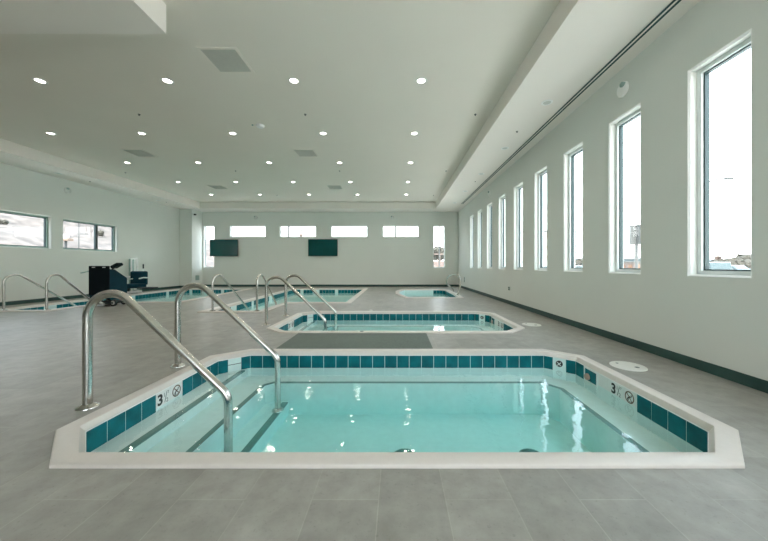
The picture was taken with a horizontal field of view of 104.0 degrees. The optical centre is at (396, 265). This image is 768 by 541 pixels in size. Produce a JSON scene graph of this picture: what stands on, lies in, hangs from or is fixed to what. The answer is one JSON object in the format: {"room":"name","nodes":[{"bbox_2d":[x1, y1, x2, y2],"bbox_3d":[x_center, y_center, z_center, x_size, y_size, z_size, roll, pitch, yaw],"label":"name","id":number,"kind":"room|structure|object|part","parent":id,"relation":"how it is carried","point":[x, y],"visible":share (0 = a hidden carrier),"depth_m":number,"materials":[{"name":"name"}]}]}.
{"room":"indoor swimming pool","nodes":[
{"label":"indoor swimming pool","id":0,"kind":"room"},
{"bbox_2d":[0,163,179,301],"bbox_3d":[-10.710,-1.005,5.915,0.220,4.420,19.030,0,0,0],"label":"wall","id":1,"kind":"structure","parent":0,"point":[149,232],"depth_m":9.92,"materials":[{"name":"paint"}]},
{"bbox_2d":[0,209,51,248],"bbox_3d":[-10.681,-1.002,8.305,0.168,1.004,1.809,0,0,0],"label":"window","id":2,"kind":"structure","parent":1,"relation":"in","point":[47,219],"depth_m":9.07,"materials":[{"name":"paint"}]},
{"bbox_2d":[64,187,70,193],"bbox_3d":[-10.562,-2.415,9.650,0.076,0.200,0.200,0,0,0],"label":"fire alarm strobe","id":3,"kind":"object","parent":1,"relation":"attached to","point":[67,190],"visible":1,"depth_m":9.61,"materials":[{"name":"white plastic"}]},
{"bbox_2d":[0,286,179,305],"bbox_3d":[-10.593,1.032,5.510,0.014,0.105,18.220,0,0,0],"label":"baseboard","id":4,"kind":"structure","parent":1,"relation":"attached to","point":[170,287],"depth_m":9.26,"materials":[{"name":"rubber"}]},
{"bbox_2d":[63,218,117,251],"bbox_3d":[-10.681,-1.002,10.450,0.168,1.004,1.859,0,0,0],"label":"window","id":5,"kind":"structure","parent":1,"relation":"in","point":[114,229],"depth_m":10.72,"materials":[{"name":"paint"}]},
{"bbox_2d":[0,0,559,201],"bbox_3d":[-3.725,-3.140,5.915,14.190,0.180,19.470,0,0,0],"label":"ceiling","id":6,"kind":"structure","parent":0,"point":[357,64],"depth_m":5.38,"materials":[{"name":"paint"}]},
{"bbox_2d":[32,77,47,83],"bbox_3d":[-5.890,-3.046,4.950,0.180,0.009,0.180,0,0,0],"label":"recessed light","id":7,"kind":"object","parent":6,"relation":"in","point":[38,80],"visible":1,"depth_m":4.94,"materials":[{"name":"white"}]},
{"bbox_2d":[0,0,165,33],"bbox_3d":[-6.100,-2.880,-0.045,6.800,0.339,7.110,0,0,0],"label":"bulkhead","id":8,"kind":"object","parent":6,"relation":"attached to","point":[16,16],"visible":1,"depth_m":3.29,"materials":[{"name":"paint"}]},
{"bbox_2d":[121,149,157,156],"bbox_3d":[-6.970,-3.045,8.130,0.570,0.010,0.570,0,0,0],"label":"ceiling vent","id":9,"kind":"object","parent":6,"relation":"in","point":[137,152],"visible":1,"depth_m":8.08,"materials":[{"name":"metal"}]},
{"bbox_2d":[124,150,153,155],"bbox_3d":[-6.970,-3.046,8.130,0.492,0.008,0.492,0,0,0],"label":"grille","id":10,"kind":"object","parent":9,"relation":"attached to","point":[134,152],"depth_m":8.08,"materials":[{"name":"grey metal"}]},
{"bbox_2d":[160,77,173,83],"bbox_3d":[-3.790,-3.046,4.950,0.180,0.009,0.180,0,0,0],"label":"recessed light","id":11,"kind":"object","parent":6,"relation":"in","point":[165,80],"visible":1,"depth_m":4.94,"materials":[{"name":"white"}]},
{"bbox_2d":[206,185,227,188],"bbox_3d":[-6.970,-3.045,11.670,0.570,0.010,0.570,0,0,0],"label":"ceiling vent","id":12,"kind":"object","parent":6,"relation":"in","point":[211,186],"visible":1,"depth_m":11.56,"materials":[{"name":"metal"}]},
{"bbox_2d":[210,186,226,188],"bbox_3d":[-6.970,-3.046,11.670,0.492,0.008,0.492,0,0,0],"label":"grille","id":13,"kind":"object","parent":12,"relation":"attached to","point":[215,187],"depth_m":11.70,"materials":[{"name":"grey metal"}]},
{"bbox_2d":[196,47,254,72],"bbox_3d":[-2.530,-3.045,4.470,0.570,0.010,0.570,0,0,0],"label":"ceiling vent","id":14,"kind":"object","parent":6,"relation":"in","point":[223,59],"visible":1,"depth_m":4.44,"materials":[{"name":"metal"}]},
{"bbox_2d":[252,123,264,128],"bbox_3d":[-3.020,-3.027,6.530,0.260,0.045,0.180,0,0,0],"label":"smoke detector","id":15,"kind":"object","parent":6,"relation":"attached to","point":[261,126],"visible":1,"depth_m":6.49,"materials":[{"name":"white plastic"}]},
{"bbox_2d":[288,77,299,83],"bbox_3d":[-1.700,-3.046,4.950,0.180,0.009,0.180,0,0,0],"label":"recessed light","id":16,"kind":"object","parent":6,"relation":"in","point":[292,80],"visible":1,"depth_m":4.94,"materials":[{"name":"white"}]},
{"bbox_2d":[292,149,318,156],"bbox_3d":[-2.470,-3.045,8.130,0.570,0.010,0.570,0,0,0],"label":"ceiling vent","id":17,"kind":"object","parent":6,"relation":"in","point":[300,152],"visible":1,"depth_m":8.07,"materials":[{"name":"metal"}]},
{"bbox_2d":[294,150,316,155],"bbox_3d":[-2.470,-3.046,8.130,0.492,0.008,0.492,0,0,0],"label":"grille","id":18,"kind":"object","parent":17,"relation":"attached to","point":[299,152],"depth_m":8.08,"materials":[{"name":"grey metal"}]},
{"bbox_2d":[326,185,342,188],"bbox_3d":[-2.420,-3.045,11.650,0.570,0.010,0.570,0,0,0],"label":"ceiling vent","id":19,"kind":"object","parent":6,"relation":"in","point":[328,186],"visible":1,"depth_m":11.56,"materials":[{"name":"metal"}]},
{"bbox_2d":[328,186,341,188],"bbox_3d":[-2.420,-3.046,11.650,0.492,0.008,0.492,0,0,0],"label":"grille","id":20,"kind":"object","parent":19,"relation":"attached to","point":[330,187],"depth_m":11.70,"materials":[{"name":"grey metal"}]},
{"bbox_2d":[416,77,426,83],"bbox_3d":[0.400,-3.046,4.950,0.180,0.009,0.180,0,0,0],"label":"recessed light","id":21,"kind":"object","parent":6,"relation":"in","point":[421,80],"visible":1,"depth_m":4.94,"materials":[{"name":"white"}]},
{"bbox_2d":[202,212,457,284],"bbox_3d":[-3.725,-1.005,15.540,14.190,4.420,0.220,0,0,0],"label":"wall","id":22,"kind":"structure","parent":0,"point":[373,259],"depth_m":15.43,"materials":[{"name":"paint"}]},
{"bbox_2d":[204,226,213,267],"bbox_3d":[-9.675,-0.968,15.511,0.549,2.144,0.168,0,0,0],"label":"window","id":23,"kind":"structure","parent":22,"relation":"in","point":[204,226],"depth_m":15.49,"materials":[{"name":"paint"}]},
{"bbox_2d":[210,239,237,255],"bbox_3d":[-8.845,-0.900,15.374,1.430,0.860,0.112,0,0,0],"label":"wall screen","id":24,"kind":"object","parent":22,"relation":"attached to","point":[218,247],"visible":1,"depth_m":15.32,"materials":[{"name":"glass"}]},
{"bbox_2d":[230,226,264,236],"bbox_3d":[-7.685,-1.755,15.511,1.829,0.569,0.168,0,0,0],"label":"window","id":25,"kind":"structure","parent":22,"relation":"in","point":[230,226],"depth_m":15.52,"materials":[{"name":"paint"}]},
{"bbox_3d":[-7.685,-1.755,15.556,1.829,0.569,0.079,0,0,0],"label":"frame","id":26,"kind":"part","parent":25,"relation":"part of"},
{"bbox_2d":[280,226,315,236],"bbox_3d":[-5.110,-1.755,15.511,1.859,0.569,0.168,0,0,0],"label":"window","id":27,"kind":"structure","parent":22,"relation":"in","point":[280,226],"depth_m":15.52,"materials":[{"name":"paint"}]},
{"bbox_2d":[308,239,337,255],"bbox_3d":[-3.790,-0.911,15.374,1.500,0.868,0.112,0,0,0],"label":"wall screen","id":28,"kind":"object","parent":22,"relation":"attached to","point":[316,247],"visible":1,"depth_m":15.32,"materials":[{"name":"teal glass"}]},
{"bbox_2d":[206,285,457,286],"bbox_3d":[-3.425,1.032,15.423,13.150,0.105,0.014,0,0,0],"label":"baseboard","id":29,"kind":"structure","parent":22,"relation":"attached to","point":[206,285],"depth_m":15.41,"materials":[{"name":"rubber"}]},
{"bbox_2d":[331,226,366,236],"bbox_3d":[-2.460,-1.755,15.511,1.859,0.569,0.168,0,0,0],"label":"window","id":30,"kind":"structure","parent":22,"relation":"in","point":[331,226],"depth_m":15.52,"materials":[{"name":"paint"}]},
{"bbox_3d":[-2.460,-1.755,15.556,1.859,0.569,0.079,0,0,0],"label":"frame","id":31,"kind":"part","parent":30,"relation":"part of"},
{"bbox_2d":[383,226,418,236],"bbox_3d":[0.200,-1.755,15.511,1.859,0.569,0.168,0,0,0],"label":"window","id":32,"kind":"structure","parent":22,"relation":"in","point":[383,226],"depth_m":15.52,"materials":[{"name":"paint"}]},
{"bbox_2d":[433,226,444,267],"bbox_3d":[2.165,-0.968,15.511,0.589,2.144,0.168,0,0,0],"label":"window","id":33,"kind":"structure","parent":22,"relation":"in","point":[433,226],"depth_m":15.44,"materials":[{"name":"paint"}]},
{"bbox_2d":[0,0,700,211],"bbox_3d":[-3.725,-2.900,5.915,13.750,0.299,19.030,0,0,0],"label":"soffit","id":34,"kind":"structure","parent":0,"point":[579,37],"depth_m":5.25,"materials":[{"name":"paint"}]},
{"bbox_2d":[541,100,552,105],"bbox_3d":[2.530,-2.745,5.060,0.180,0.009,0.180,0,0,0],"label":"smoke detector","id":35,"kind":"object","parent":34,"relation":"attached to","point":[546,102],"visible":1,"depth_m":5.05,"materials":[{"name":"white plastic"}]},
{"bbox_2d":[461,0,681,203],"bbox_3d":[2.901,-2.747,5.050,0.107,0.006,16.700,0,0,0],"label":"diffuser","id":36,"kind":"object","parent":34,"relation":"attached to","point":[672,4],"visible":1,"depth_m":4.27,"materials":[{"name":"paint"}]},
{"bbox_2d":[0,287,767,540],"bbox_3d":[-3.725,1.145,5.915,14.190,0.120,19.470,0,0,0],"label":"floor","id":37,"kind":"structure","parent":0,"point":[41,352],"depth_m":1.50,"materials":[{"name":"tile"}]},
{"bbox_2d":[81,263,126,305],"bbox_3d":[-7.896,0.506,8.133,1.015,1.159,0.655,0,0,0],"label":"cart","id":38,"kind":"object","parent":37,"relation":"on","point":[101,278],"visible":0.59,"depth_m":7.92,"materials":[{"name":"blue plastic"}]},
{"bbox_3d":[-7.872,0.398,7.932,0.543,0.775,0.024,0,0,0],"label":"panel","id":39,"kind":"part","parent":38,"relation":"part of","materials":[{"name":"black plastic"}]},
{"bbox_2d":[110,263,122,267],"bbox_3d":[-7.492,0.003,8.020,0.207,0.153,0.180,0,0,0],"label":"tray","id":40,"kind":"object","parent":38,"relation":"on","point":[116,265],"depth_m":7.96,"materials":[{"name":"black plastic"}]},
{"bbox_2d":[0,288,252,311],"bbox_3d":[-8.127,1.449,10.524,3.707,0.772,7.055,0,0,0],"label":"pool","id":41,"kind":"object","parent":37,"relation":"in","point":[80,303],"visible":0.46,"depth_m":9.00,"materials":[{"name":"stone"}]},
{"bbox_2d":[0,274,76,310],"bbox_3d":[-9.171,0.903,7.789,0.140,1.404,1.492,0,0,16],"label":"handrail","id":42,"kind":"object","parent":41,"relation":"on","point":[10,275],"visible":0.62,"depth_m":7.35,"materials":[{"name":"metal"}]},
{"bbox_2d":[42,274,89,310],"bbox_3d":[-8.340,0.823,7.696,0.140,1.244,1.252,0,0,0],"label":"handrail","id":43,"kind":"object","parent":41,"relation":"on","point":[59,275],"visible":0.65,"depth_m":7.18,"materials":[{"name":"metal"}]},
{"bbox_2d":[135,292,226,300],"bbox_3d":[-8.155,1.545,10.495,3.248,0.620,6.519,0,0,0],"label":"pool water","id":44,"kind":"object","parent":41,"relation":"in","point":[187,295],"visible":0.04,"depth_m":11.58,"materials":[{"name":"teal liquid"}]},
{"bbox_2d":[126,258,157,293],"bbox_3d":[-9.733,0.394,11.431,1.507,1.381,0.838,0,0,0],"label":"lift","id":45,"kind":"object","parent":37,"relation":"on","point":[137,279],"visible":0.88,"depth_m":11.42,"materials":[{"name":"blue plastic"}]},
{"bbox_3d":[-10.215,0.354,11.670,0.292,1.301,0.053,0,0,0],"label":"mast frame","id":46,"kind":"part","parent":45,"relation":"part of","materials":[{"name":"white metal"}]},
{"bbox_3d":[-9.850,0.765,11.250,0.580,0.160,0.440,0,0,0],"label":"seat","id":47,"kind":"part","parent":45,"relation":"part of","materials":[{"name":"blue plastic"}]},
{"bbox_3d":[-9.860,0.480,11.470,0.640,0.530,0.100,0,0,0],"label":"backrest","id":48,"kind":"part","parent":45,"relation":"part of","materials":[{"name":"blue plastic"}]},
{"bbox_2d":[180,209,201,285],"bbox_3d":[-10.300,-0.833,15.025,0.600,3.835,0.810,0,0,0],"label":"pier","id":49,"kind":"object","parent":37,"relation":"on","point":[190,224],"visible":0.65,"depth_m":14.62,"materials":[{"name":"paint"}]},
{"bbox_2d":[197,288,367,312],"bbox_3d":[-3.114,1.449,10.442,3.612,0.772,7.070,0,0,0],"label":"pool","id":50,"kind":"object","parent":37,"relation":"in","point":[236,305],"visible":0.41,"depth_m":9.61,"materials":[{"name":"stone"}]},
{"bbox_2d":[210,274,249,310],"bbox_3d":[-4.206,0.903,7.687,0.139,1.404,1.491,0,0,9],"label":"handrail","id":51,"kind":"object","parent":50,"relation":"on","point":[216,275],"visible":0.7,"depth_m":7.30,"materials":[{"name":"metal"}]},
{"bbox_2d":[254,274,276,310],"bbox_3d":[-3.275,0.823,7.566,0.140,1.244,1.232,0,0,0],"label":"handrail","id":52,"kind":"object","parent":50,"relation":"attached to","point":[259,275],"visible":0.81,"depth_m":7.03,"materials":[{"name":"metal"}]},
{"bbox_2d":[234,292,358,310],"bbox_3d":[-3.116,1.545,10.435,3.199,0.620,6.639,0,0,0],"label":"pool water","id":53,"kind":"object","parent":50,"relation":"in","point":[309,296],"visible":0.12,"depth_m":11.23,"materials":[{"name":"teal liquid"}]},
{"bbox_2d":[276,333,432,348],"bbox_3d":[-0.551,1.080,4.319,2.037,0.010,0.913,0,0,0],"label":"mat","id":54,"kind":"object","parent":37,"relation":"on","point":[300,340],"visible":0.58,"depth_m":4.24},
{"bbox_2d":[267,311,524,332],"bbox_3d":[-0.020,1.391,5.918,4.430,0.657,2.239,0,0,0],"label":"pool","id":55,"kind":"object","parent":37,"relation":"in","point":[347,321],"visible":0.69,"depth_m":6.80,"materials":[{"name":"liquid"}]},
{"bbox_2d":[263,276,326,330],"bbox_3d":[-1.857,0.877,5.495,1.210,1.378,0.140,0,0,0],"label":"handrail","id":56,"kind":"object","parent":55,"relation":"attached to","point":[291,287],"visible":0.82,"depth_m":5.47,"materials":[{"name":"metal"}]},
{"bbox_2d":[283,274,336,330],"bbox_3d":[-1.857,0.877,6.450,1.210,1.378,0.140,0,0,0],"label":"handrail","id":57,"kind":"object","parent":55,"relation":"attached to","point":[292,275],"visible":0.8,"depth_m":6.43,"materials":[{"name":"metal"}]},
{"bbox_2d":[49,349,744,468],"bbox_3d":[0.000,1.391,2.723,4.430,0.657,2.239,0,0,0],"label":"pool","id":58,"kind":"object","parent":37,"relation":"in","point":[344,408],"visible":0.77,"depth_m":2.97,"materials":[{"name":"liquid"}]},
{"bbox_2d":[74,290,232,451],"bbox_3d":[-1.837,0.876,2.300,1.210,1.381,0.140,0,0,0],"label":"handrail","id":59,"kind":"object","parent":58,"relation":"attached to","point":[88,311],"visible":0.89,"depth_m":2.28,"materials":[{"name":"metal"}]},
{"bbox_2d":[170,283,283,412],"bbox_3d":[-1.831,0.876,3.240,1.210,1.381,0.140,0,0,0],"label":"handrail","id":60,"kind":"object","parent":58,"relation":"attached to","point":[207,290],"visible":0.98,"depth_m":3.21,"materials":[{"name":"metal"}]},
{"bbox_3d":[2.075,1.188,3.215,0.008,0.145,0.215,0,0,0],"label":"skimmer frame","id":61,"kind":"part","parent":58,"relation":"part of","materials":[{"name":"teal tile"}]},
{"bbox_2d":[395,289,463,297],"bbox_3d":[1.120,1.374,11.750,2.360,0.622,3.700,0,0,0],"label":"pool","id":62,"kind":"object","parent":37,"relation":"in","point":[400,292],"visible":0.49,"depth_m":13.13,"materials":[{"name":"stone"}]},
{"bbox_2d":[402,293,449,296],"bbox_3d":[1.120,1.470,11.750,2.009,0.470,3.349,0,0,0],"label":"pool water","id":63,"kind":"object","parent":62,"relation":"in","point":[404,294],"visible":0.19,"depth_m":12.35,"materials":[{"name":"teal liquid"}]},
{"bbox_2d":[446,273,461,294],"bbox_3d":[2.108,0.754,11.506,0.446,0.922,1.642,0,0,0],"label":"handrail","id":64,"kind":"object","parent":37,"relation":"on","point":[453,273],"visible":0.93,"depth_m":11.01,"materials":[{"name":"metal"}]},
{"bbox_2d":[522,323,540,326],"bbox_3d":[2.460,1.080,5.490,0.330,0.010,0.330,0,0,0],"label":"lid","id":65,"kind":"object","parent":37,"relation":"on","point":[525,324],"visible":1,"depth_m":5.47,"materials":[{"name":"plastic"}]},
{"bbox_2d":[609,361,647,371],"bbox_3d":[2.487,1.080,3.230,0.330,0.010,0.330,0,0,0],"label":"lid","id":66,"kind":"object","parent":37,"relation":"on","point":[624,365],"visible":1,"depth_m":3.20,"materials":[{"name":"plastic"}]},
{"bbox_2d":[458,0,767,380],"bbox_3d":[3.260,-1.005,5.915,0.220,4.420,19.030,0,0,0],"label":"wall","id":67,"kind":"structure","parent":0,"point":[720,321],"depth_m":3.67,"materials":[{"name":"paint"}]},
{"bbox_2d":[470,215,472,267],"bbox_3d":[3.231,-0.998,12.654,0.168,2.224,0.589,0,0,0],"label":"window","id":68,"kind":"structure","parent":67,"relation":"in","point":[471,217],"depth_m":12.93,"materials":[{"name":"paint"}]},
{"bbox_3d":[3.276,-0.998,12.654,0.079,2.224,0.589,0,0,0],"label":"frame","id":69,"kind":"part","parent":68,"relation":"part of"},
{"bbox_2d":[477,209,481,268],"bbox_3d":[3.231,-0.998,11.442,0.168,2.224,0.589,0,0,0],"label":"window","id":70,"kind":"structure","parent":67,"relation":"in","point":[479,213],"depth_m":11.72,"materials":[{"name":"paint"}]},
{"bbox_3d":[3.276,-0.998,11.442,0.079,2.224,0.589,0,0,0],"label":"frame","id":71,"kind":"part","parent":70,"relation":"part of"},
{"bbox_2d":[487,202,491,268],"bbox_3d":[3.231,-0.998,10.230,0.168,2.224,0.589,0,0,0],"label":"window","id":72,"kind":"structure","parent":67,"relation":"in","point":[489,206],"depth_m":10.49,"materials":[{"name":"paint"}]},
{"bbox_3d":[3.276,-0.998,10.230,0.079,2.224,0.589,0,0,0],"label":"frame","id":73,"kind":"part","parent":72,"relation":"part of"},
{"bbox_2d":[498,193,504,268],"bbox_3d":[3.231,-0.998,9.018,0.168,2.224,0.589,0,0,0],"label":"window","id":74,"kind":"structure","parent":67,"relation":"in","point":[501,200],"depth_m":9.29,"materials":[{"name":"paint"}]},
{"bbox_3d":[3.276,-0.998,9.018,0.079,2.224,0.589,0,0,0],"label":"frame","id":75,"kind":"part","parent":74,"relation":"part of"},
{"bbox_2d":[514,181,522,269],"bbox_3d":[3.231,-0.998,7.806,0.168,2.224,0.589,0,0,0],"label":"window","id":76,"kind":"structure","parent":67,"relation":"in","point":[517,189],"depth_m":8.06,"materials":[{"name":"paint"}]},
{"bbox_3d":[3.276,-0.998,7.806,0.079,2.224,0.589,0,0,0],"label":"frame","id":77,"kind":"part","parent":76,"relation":"part of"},
{"bbox_2d":[534,165,546,270],"bbox_3d":[3.231,-0.998,6.594,0.168,2.224,0.589,0,0,0],"label":"window","id":78,"kind":"structure","parent":67,"relation":"in","point":[538,176],"depth_m":6.86,"materials":[{"name":"paint"}]},
{"bbox_3d":[3.276,-0.998,6.594,0.079,2.224,0.589,0,0,0],"label":"frame","id":79,"kind":"part","parent":78,"relation":"part of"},
{"bbox_2d":[563,141,582,271],"bbox_3d":[3.231,-0.998,5.382,0.168,2.224,0.589,0,0,0],"label":"window","id":80,"kind":"structure","parent":67,"relation":"in","point":[568,157],"depth_m":5.63,"materials":[{"name":"paint"}]},
{"bbox_3d":[3.276,-0.998,5.382,0.079,2.224,0.589,0,0,0],"label":"frame","id":81,"kind":"part","parent":80,"relation":"part of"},
{"bbox_2d":[458,285,767,393],"bbox_3d":[3.143,1.032,5.908,0.014,0.105,19.016,0,0,0],"label":"baseboard","id":82,"kind":"structure","parent":67,"relation":"attached to","point":[756,383],"depth_m":3.54,"materials":[{"name":"rubber"}]},
{"bbox_2d":[617,81,628,97],"bbox_3d":[3.112,-2.445,4.170,0.076,0.200,0.200,0,0,0],"label":"fire alarm strobe","id":83,"kind":"object","parent":67,"relation":"attached to","point":[622,90],"visible":1,"depth_m":4.12,"materials":[{"name":"white plastic"}]},
{"bbox_2d":[608,102,640,273],"bbox_3d":[3.231,-0.998,4.170,0.168,2.224,0.589,0,0,0],"label":"window","id":84,"kind":"structure","parent":67,"relation":"in","point":[615,128],"depth_m":4.40,"materials":[{"name":"paint"}]},
{"bbox_2d":[687,28,751,277],"bbox_3d":[3.231,-0.998,2.958,0.168,2.224,0.589,0,0,0],"label":"window","id":85,"kind":"structure","parent":67,"relation":"in","point":[698,76],"depth_m":3.19,"materials":[{"name":"paint"}]},
{"label":"outside","id":86,"kind":"structure","parent":0,"visible":0},
{"bbox_3d":[70.000,1.435,100.000,380.000,0.100,320.000,0,0,0],"label":"ground","id":87,"kind":"structure","parent":86,"visible":0},
{"bbox_2d":[0,213,213,266],"bbox_3d":[-46.250,-3.850,40.000,67.500,11.938,140.000,0,0,0],"label":"hillside","id":88,"kind":"structure","parent":87,"relation":"on","point":[20,230],"depth_m":22.39,"materials":[{"name":"white snow"}]},
{"bbox_2d":[0,219,8,224],"bbox_3d":[-27.141,-2.941,20.562,0.689,0.495,0.619,0,0,-39],"label":"shrub","id":89,"kind":"object","parent":88,"relation":"on","point":[4,221],"visible":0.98,"depth_m":20.52,"materials":[{"name":"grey plant"}]},
{"bbox_2d":[63,234,73,247],"bbox_3d":[-14.573,0.038,13.200,0.440,2.806,0.240,0,0,0],"label":"post","id":90,"kind":"object","parent":88,"relation":"on","point":[66,238],"visible":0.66,"depth_m":13.16,"materials":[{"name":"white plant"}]},
{"bbox_2d":[77,223,87,247],"bbox_3d":[-15.195,-1.161,14.500,0.470,4.709,0.060,0,0,0],"label":"utility pole","id":91,"kind":"object","parent":88,"relation":"on","point":[78,233],"visible":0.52,"depth_m":14.48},
{"bbox_2d":[98,230,103,235],"bbox_3d":[-25.524,-2.727,25.698,0.832,0.605,0.515,0,0,27],"label":"shrub","id":92,"kind":"object","parent":88,"relation":"on","point":[100,233],"visible":0.64,"depth_m":25.56,"materials":[{"name":"green plant"}]},
{"bbox_2d":[434,246,443,260],"bbox_3d":[4.577,-0.314,32.178,2.132,3.601,1.743,0,0,0],"label":"tree","id":93,"kind":"object","parent":87,"relation":"on","point":[436,249],"visible":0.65,"depth_m":31.63,"materials":[{"name":"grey plant"}]},
{"bbox_2d":[434,254,443,266],"bbox_3d":[4.000,0.135,28.100,12.120,2.500,0.280,0,0,0],"label":"fence","id":94,"kind":"object","parent":87,"relation":"on","point":[436,263],"visible":0.04,"depth_m":28.00,"materials":[{"name":"brick"}]},
{"bbox_3d":[4.000,0.485,28.100,12.000,1.800,0.200,0,0,0],"label":"wall panel","id":95,"kind":"part","parent":94,"relation":"part of","materials":[{"name":"brick"}]},
{"bbox_2d":[439,227,439,266],"bbox_3d":[3.384,-2.015,24.000,0.240,6.800,0.240,0,0,0],"label":"utility pole","id":96,"kind":"object","parent":87,"relation":"on","point":[439,227],"visible":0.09,"depth_m":23.95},
{"bbox_2d":[544,231,546,264],"bbox_3d":[29.107,-2.728,62.000,2.173,8.225,6.600,0,0,0],"label":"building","id":97,"kind":"structure","parent":87,"relation":"on","point":[545,232],"depth_m":59.00,"materials":[{"name":"white"}]},
{"bbox_2d":[575,230,578,259],"bbox_3d":[34.950,-2.833,63.000,2.500,8.435,6.600,0,0,0],"label":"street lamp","id":98,"kind":"structure","parent":87,"relation":"on","point":[575,230],"depth_m":59.95,"materials":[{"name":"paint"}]},
{"bbox_2d":[575,259,581,264],"bbox_3d":[32.889,0.257,52.636,4.018,3.080,4.313,0,0,0],"label":"shrub","id":99,"kind":"object","parent":87,"relation":"on","point":[577,261],"visible":0.06,"depth_m":52.57,"materials":[{"name":"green plant"}]},
{"bbox_2d":[623,261,639,267],"bbox_3d":[70.067,0.064,89.000,6.433,2.642,8.600,0,0,0],"label":"building","id":100,"kind":"structure","parent":87,"relation":"on","point":[626,264],"depth_m":86.27,"materials":[{"name":"beige paint"}]},
{"bbox_2d":[623,258,639,260],"bbox_3d":[77.833,-0.483,105.000,7.600,3.735,10.600,0,0,0],"label":"building","id":101,"kind":"structure","parent":87,"relation":"on","point":[624,259],"depth_m":100.00,"materials":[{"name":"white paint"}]},
{"bbox_2d":[630,224,639,267],"bbox_3d":[23.950,-1.333,30.000,1.020,5.435,1.020,0,0,45],"label":"roadside sign","id":102,"kind":"object","parent":87,"relation":"on","point":[634,229],"visible":0.61,"depth_m":29.88,"materials":[{"name":"grey metal"}]},
{"bbox_3d":[23.950,-3.075,30.000,1.020,1.950,1.020,0,0,-45],"label":"panel","id":103,"kind":"part","parent":102,"relation":"part of","materials":[{"name":"grey metal"}]},
{"bbox_3d":[23.950,-0.367,30.000,0.280,3.505,0.280,0,0,0],"label":"post","id":104,"kind":"part","parent":102,"relation":"part of","materials":[{"name":"grey metal"}]},
{"bbox_2d":[710,262,731,268],"bbox_3d":[24.500,0.558,24.600,1.860,1.645,4.500,0,0,0],"label":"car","id":105,"kind":"object","parent":87,"relation":"on","point":[713,265],"visible":0.02,"depth_m":22.67,"materials":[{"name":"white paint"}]},
{"bbox_2d":[710,177,733,181],"bbox_3d":[27.640,-3.113,26.000,2.900,8.996,0.240,0,0,0],"label":"street lamp","id":106,"kind":"object","parent":87,"relation":"on","point":[726,178],"visible":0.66,"depth_m":25.93,"materials":[{"name":"white metal"}]},
{"bbox_2d":[710,258,750,268],"bbox_3d":[49.806,0.323,44.785,4.621,2.865,3.469,0,0,29],"label":"shrub","id":107,"kind":"object","parent":87,"relation":"on","point":[747,262],"visible":0.25,"depth_m":43.68,"materials":[{"name":"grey plant"}]},
{"bbox_2d":[724,254,750,259],"bbox_3d":[64.117,-0.055,56.915,5.530,4.364,4.661,0,0,43],"label":"shrub","id":108,"kind":"object","parent":87,"relation":"on","point":[743,256],"visible":0.08,"depth_m":55.95,"materials":[{"name":"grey plant"}]},
{"bbox_2d":[731,265,750,269],"bbox_3d":[42.000,0.673,38.200,1.860,1.415,4.500,0,0,0],"label":"car","id":109,"kind":"object","parent":87,"relation":"on","point":[737,267],"visible":0.1,"depth_m":36.62,"materials":[{"name":"white paint"}]}
]}

